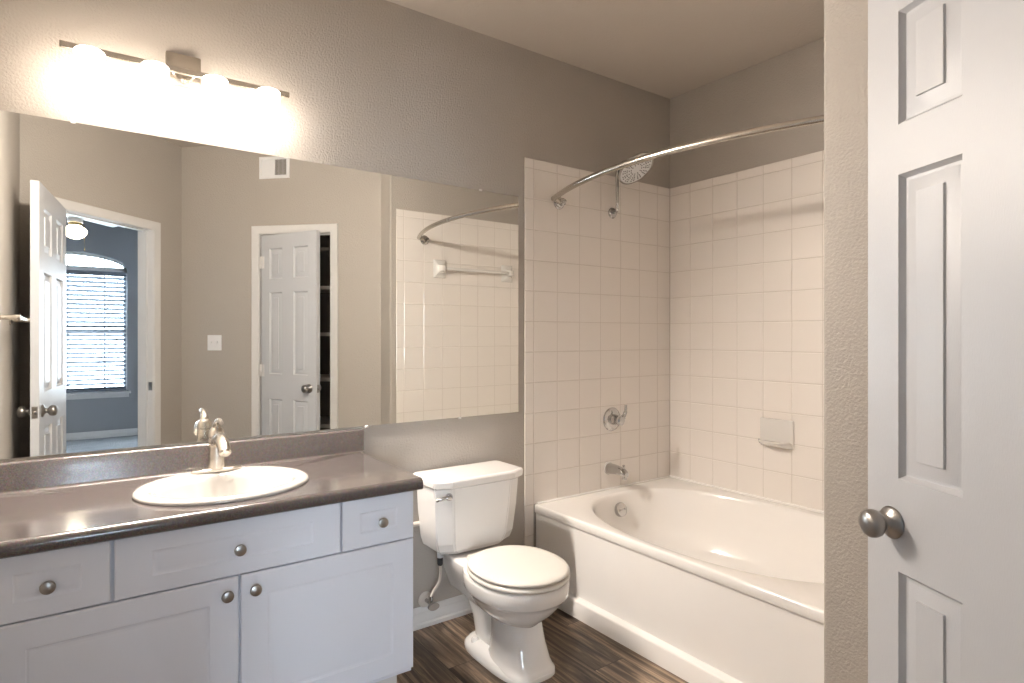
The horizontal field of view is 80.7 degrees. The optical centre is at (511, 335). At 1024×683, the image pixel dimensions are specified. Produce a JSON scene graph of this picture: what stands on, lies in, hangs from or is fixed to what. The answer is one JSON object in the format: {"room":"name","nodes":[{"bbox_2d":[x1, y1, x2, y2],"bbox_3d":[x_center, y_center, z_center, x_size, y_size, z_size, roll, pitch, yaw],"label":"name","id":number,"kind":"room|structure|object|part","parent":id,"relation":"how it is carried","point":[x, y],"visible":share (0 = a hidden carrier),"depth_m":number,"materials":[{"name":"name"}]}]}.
{"room":"bathroom","nodes":[
{"label":"bathroom","id":0,"kind":"room"},
{"bbox_2d":[0,0,669,608],"bbox_3d":[-0.366,-0.071,2.781,3.419,2.739,0.123,0,0,-36],"label":"wall","id":1,"kind":"structure","parent":0,"point":[376,86],"depth_m":2.81,"materials":[{"name":"paint"}]},
{"bbox_2d":[59,40,289,102],"bbox_3d":[-1.126,-0.867,2.070,0.688,0.246,0.160,0,0,-36],"label":"vanity light","id":2,"kind":"object","parent":1,"relation":"attached to","point":[183,71],"visible":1,"depth_m":2.09,"materials":[{"name":"white glass"}]},
{"bbox_3d":[-1.162,-0.934,2.129,0.110,0.112,0.022,0,0,-36],"label":"wall plate","id":3,"kind":"part","parent":2,"relation":"part of","materials":[{"name":"silver metal"}]},
{"bbox_2d":[0,428,363,494],"bbox_3d":[-1.121,0.436,2.156,1.230,0.094,0.025,0,0,-36],"label":"backsplash","id":4,"kind":"structure","parent":1,"relation":"attached to","point":[64,471],"depth_m":2.07,"materials":[{"name":"laminate"}]},
{"bbox_2d":[0,110,517,458],"bbox_3d":[-0.793,-0.155,2.402,2.030,1.084,0.010,0,0,-36],"label":"frameless mirror","id":5,"kind":"object","parent":1,"relation":"attached to","point":[154,290],"visible":1,"depth_m":2.21,"materials":[{"name":"silver mirror"}]},
{"bbox_2d":[418,552,442,610],"bbox_3d":[-0.353,1.071,2.653,0.076,0.285,0.113,0,0,-36],"label":"water supply valve","id":6,"kind":"object","parent":1,"relation":"attached to","point":[425,599],"visible":0.97,"depth_m":2.65,"materials":[{"name":"silver metal"}]},
{"bbox_3d":[-0.343,1.184,2.632,0.052,0.032,0.012,0,0,-36],"label":"oval handle","id":7,"kind":"part","parent":6,"relation":"part of","materials":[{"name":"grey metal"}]},
{"bbox_2d":[413,594,472,630],"bbox_3d":[-0.294,1.253,2.756,0.883,0.090,0.018,0,0,-36],"label":"baseboard","id":8,"kind":"structure","parent":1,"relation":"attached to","point":[457,606],"depth_m":2.74,"materials":[{"name":"white paint"}]},
{"bbox_2d":[603,405,626,430],"bbox_3d":[0.581,0.458,3.334,0.132,0.150,0.083,0,0,-36],"label":"shower valve","id":9,"kind":"object","parent":1,"relation":"attached to","point":[612,419],"visible":1,"depth_m":3.33,"materials":[{"name":"silver metal"}]},
{"bbox_3d":[0.591,0.440,3.333,0.076,0.114,0.069,0,0,-36],"label":"lever handle","id":10,"kind":"part","parent":9,"relation":"part of","materials":[{"name":"silver metal"}]},
{"bbox_2d":[604,462,628,479],"bbox_3d":[0.577,0.739,3.297,0.070,0.079,0.138,0,0,-36],"label":"tub spout","id":11,"kind":"object","parent":1,"relation":"attached to","point":[609,468],"visible":1,"depth_m":3.28,"materials":[{"name":"metal"}]},
{"bbox_2d":[608,152,653,218],"bbox_3d":[0.632,-0.808,3.256,0.213,0.308,0.270,0,0,-36],"label":"shower fixture","id":12,"kind":"object","parent":1,"relation":"attached to","point":[632,174],"visible":0.73,"depth_m":3.25,"materials":[{"name":"silver metal"}]},
{"bbox_3d":[0.593,-0.814,3.297,0.039,0.277,0.154,0,0,-32],"label":"shower arm","id":13,"kind":"part","parent":12,"relation":"part of","materials":[{"name":"silver metal"}]},
{"bbox_2d":[397,608,687,682],"bbox_3d":[0.565,1.313,1.484,3.419,0.030,3.315,0,0,-36],"label":"floor","id":14,"kind":"structure","parent":0,"point":[579,653],"depth_m":2.42,"materials":[{"name":"brown wood"}]},
{"bbox_2d":[0,491,412,682],"bbox_3d":[-0.973,0.910,1.919,1.192,0.776,0.584,0,0,-36],"label":"vanity cabinet","id":15,"kind":"object","parent":14,"relation":"on","point":[320,594],"visible":0.98,"depth_m":1.71,"materials":[{"name":"white wood"}]},
{"bbox_3d":[-1.129,0.611,1.465,0.033,0.033,0.029,0,0,-36],"label":"knob","id":16,"kind":"part","parent":15,"relation":"part of","materials":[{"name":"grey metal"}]},
{"bbox_3d":[-1.143,0.607,1.484,0.255,0.160,0.018,0,0,-36],"label":"drawer","id":17,"kind":"part","parent":15,"relation":"part of","materials":[{"name":"white wood"}]},
{"bbox_3d":[-1.014,0.910,1.577,0.552,0.439,0.018,0,0,-36],"label":"cabinet door","id":18,"kind":"part","parent":15,"relation":"part of","materials":[{"name":"white wood"}]},
{"bbox_2d":[0,428,422,558],"bbox_3d":[-0.957,0.455,1.928,1.230,0.132,0.588,0,0,-36],"label":"countertop","id":19,"kind":"structure","parent":15,"relation":"on","point":[54,503],"depth_m":1.88,"materials":[{"name":"laminate"}]},
{"bbox_2d":[191,418,240,473],"bbox_3d":[-0.984,0.373,2.031,0.158,0.187,0.192,0,0,-36],"label":"sink faucet","id":20,"kind":"object","parent":19,"relation":"on","point":[219,448],"visible":1,"depth_m":2.06,"materials":[{"name":"silver metal"}]},
{"bbox_3d":[-1.004,0.316,2.059,0.051,0.073,0.117,0,0,-36],"label":"lever handle","id":21,"kind":"part","parent":20,"relation":"part of","materials":[{"name":"silver metal"}]},
{"bbox_3d":[-1.023,0.461,2.086,0.158,0.012,0.050,0,0,-36],"label":"plate","id":22,"kind":"part","parent":20,"relation":"part of","materials":[{"name":"silver metal"}]},
{"bbox_3d":[-0.980,0.362,2.027,0.045,0.071,0.180,0,0,-36],"label":"spout","id":23,"kind":"part","parent":20,"relation":"part of","materials":[{"name":"silver metal"}]},
{"bbox_2d":[132,466,308,505],"bbox_3d":[-0.923,0.547,1.940,0.512,0.158,0.460,0,0,-36],"label":"sink basin","id":24,"kind":"object","parent":19,"relation":"in","point":[245,483],"visible":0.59,"depth_m":2.00,"materials":[{"name":"ceramic"}]},
{"bbox_3d":[-0.790,0.607,1.738,0.598,0.160,0.018,0,0,-36],"label":"drawer","id":25,"kind":"part","parent":15,"relation":"part of","materials":[{"name":"white wood"}]},
{"bbox_3d":[-0.803,0.735,1.699,0.033,0.033,0.029,0,0,-36],"label":"knob","id":26,"kind":"part","parent":15,"relation":"part of","materials":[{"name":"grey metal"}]},
{"bbox_3d":[-0.776,0.611,1.719,0.033,0.033,0.029,0,0,-36],"label":"knob","id":27,"kind":"part","parent":15,"relation":"part of","materials":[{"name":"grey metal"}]},
{"bbox_3d":[-0.742,0.735,1.743,0.033,0.033,0.029,0,0,-36],"label":"knob","id":28,"kind":"part","parent":15,"relation":"part of","materials":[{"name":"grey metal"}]},
{"bbox_3d":[-0.563,0.910,1.901,0.548,0.439,0.018,0,0,-36],"label":"cabinet door","id":29,"kind":"part","parent":15,"relation":"part of","materials":[{"name":"white wood"}]},
{"bbox_3d":[-0.442,0.607,1.988,0.249,0.160,0.018,0,0,-36],"label":"drawer","id":30,"kind":"part","parent":15,"relation":"part of","materials":[{"name":"white wood"}]},
{"bbox_3d":[-0.423,0.611,1.972,0.033,0.033,0.029,0,0,-36],"label":"knob","id":31,"kind":"part","parent":15,"relation":"part of","materials":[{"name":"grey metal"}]},
{"bbox_2d":[413,515,419,526],"bbox_3d":[-0.467,0.814,2.618,0.199,0.048,0.040,0,0,-36],"label":"toilet paper holder","id":32,"kind":"object","parent":15,"relation":"attached to","point":[416,523],"visible":0.05,"depth_m":2.63,"materials":[{"name":"silver metal"}]},
{"bbox_2d":[414,460,569,682],"bbox_3d":[-0.052,0.947,2.484,0.456,0.701,0.698,0,0,-36],"label":"toilet","id":33,"kind":"object","parent":14,"relation":"on","point":[464,511],"visible":0.99,"depth_m":2.46,"materials":[{"name":"white ceramic"}]},
{"bbox_3d":[-0.279,0.668,2.481,0.073,0.030,0.041,0,0,-13],"label":"flush lever","id":34,"kind":"part","parent":33,"relation":"part of","materials":[{"name":"silver metal"}]},
{"bbox_3d":[-0.186,0.780,2.671,0.432,0.301,0.218,0,0,-36],"label":"tank","id":35,"kind":"part","parent":33,"relation":"part of","materials":[{"name":"white ceramic"}]},
{"bbox_3d":[-0.185,0.617,2.669,0.456,0.041,0.242,0,0,-36],"label":"tank lid","id":36,"kind":"part","parent":33,"relation":"part of","materials":[{"name":"white ceramic"}]},
{"bbox_3d":[0.027,0.927,2.374,0.380,0.020,0.428,0,0,-36],"label":"seat","id":37,"kind":"part","parent":33,"relation":"part of","materials":[{"name":"plastic"}]},
{"bbox_3d":[0.027,0.904,2.375,0.376,0.019,0.425,0,0,-36],"label":"seat lid","id":38,"kind":"part","parent":33,"relation":"part of","materials":[{"name":"plastic"}]},
{"bbox_2d":[535,475,823,682],"bbox_3d":[0.966,1.071,2.738,1.061,0.455,1.502,0,0,-36],"label":"bathtub","id":39,"kind":"object","parent":14,"relation":"on","point":[707,583],"visible":0.74,"depth_m":2.58,"materials":[{"name":"ceramic"}]},
{"bbox_3d":[0.587,0.940,3.255,0.076,0.077,0.043,0,0,-36],"label":"overflow plate","id":40,"kind":"part","parent":39,"relation":"part of","materials":[{"name":"silver metal"}]},
{"bbox_2d":[386,0,823,98],"bbox_3d":[0.565,-1.466,1.484,3.419,0.050,3.315,0,0,-36],"label":"ceiling","id":41,"kind":"structure","parent":0,"point":[669,49],"depth_m":2.84,"materials":[{"name":"paint"}]},
{"bbox_2d":[670,37,823,510],"bbox_3d":[1.492,-0.071,3.019,0.123,2.739,1.674,0,0,-36],"label":"wall","id":42,"kind":"structure","parent":0,"point":[747,214],"depth_m":3.22,"materials":[{"name":"tile"}]},
{"bbox_2d":[758,417,793,449],"bbox_3d":[1.325,0.500,3.066,0.094,0.145,0.182,0,0,-36],"label":"soap dish","id":43,"kind":"object","parent":42,"relation":"attached to","point":[779,433],"visible":1,"depth_m":3.07,"materials":[{"name":"ceramic"}]},
{"bbox_2d":[758,439,791,448],"bbox_3d":[1.321,0.552,3.063,0.084,0.036,0.168,0,0,-36],"label":"soap tray","id":44,"kind":"object","parent":43,"relation":"on","point":[780,443],"depth_m":3.04,"materials":[{"name":"ceramic"}]},
{"bbox_2d":[824,0,867,682],"bbox_3d":[1.421,-0.071,2.038,1.151,2.739,0.168,0,0,-36],"label":"wall partition","id":45,"kind":"structure","parent":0,"point":[845,21],"depth_m":1.71,"materials":[{"name":"paint"}]},
{"bbox_2d":[551,115,823,208],"bbox_3d":[0.597,-0.692,2.474,0.272,0.068,1.500,0,0,-36],"label":"shower curtain rod","id":46,"kind":"object","parent":45,"relation":"attached to","point":[559,202],"visible":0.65,"depth_m":2.20,"materials":[{"name":"silver metal"}]},
{"bbox_3d":[0.923,-0.071,0.778,1.308,2.739,1.308,0,0,-36],"label":"wall","id":47,"kind":"structure","parent":0,"visible":0},
{"bbox_2d":[858,0,1023,682],"bbox_3d":[0.808,0.272,1.000,0.159,2.027,0.567,0,0,-8],"label":"door","id":48,"kind":"structure","parent":47,"relation":"in","point":[942,522],"depth_m":1.09,"materials":[{"name":"white paint"}]},
{"bbox_3d":[0.729,0.373,1.199,0.062,0.064,0.064,0,0,-8],"label":"knob","id":49,"kind":"part","parent":48,"relation":"part of","materials":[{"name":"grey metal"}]}
]}

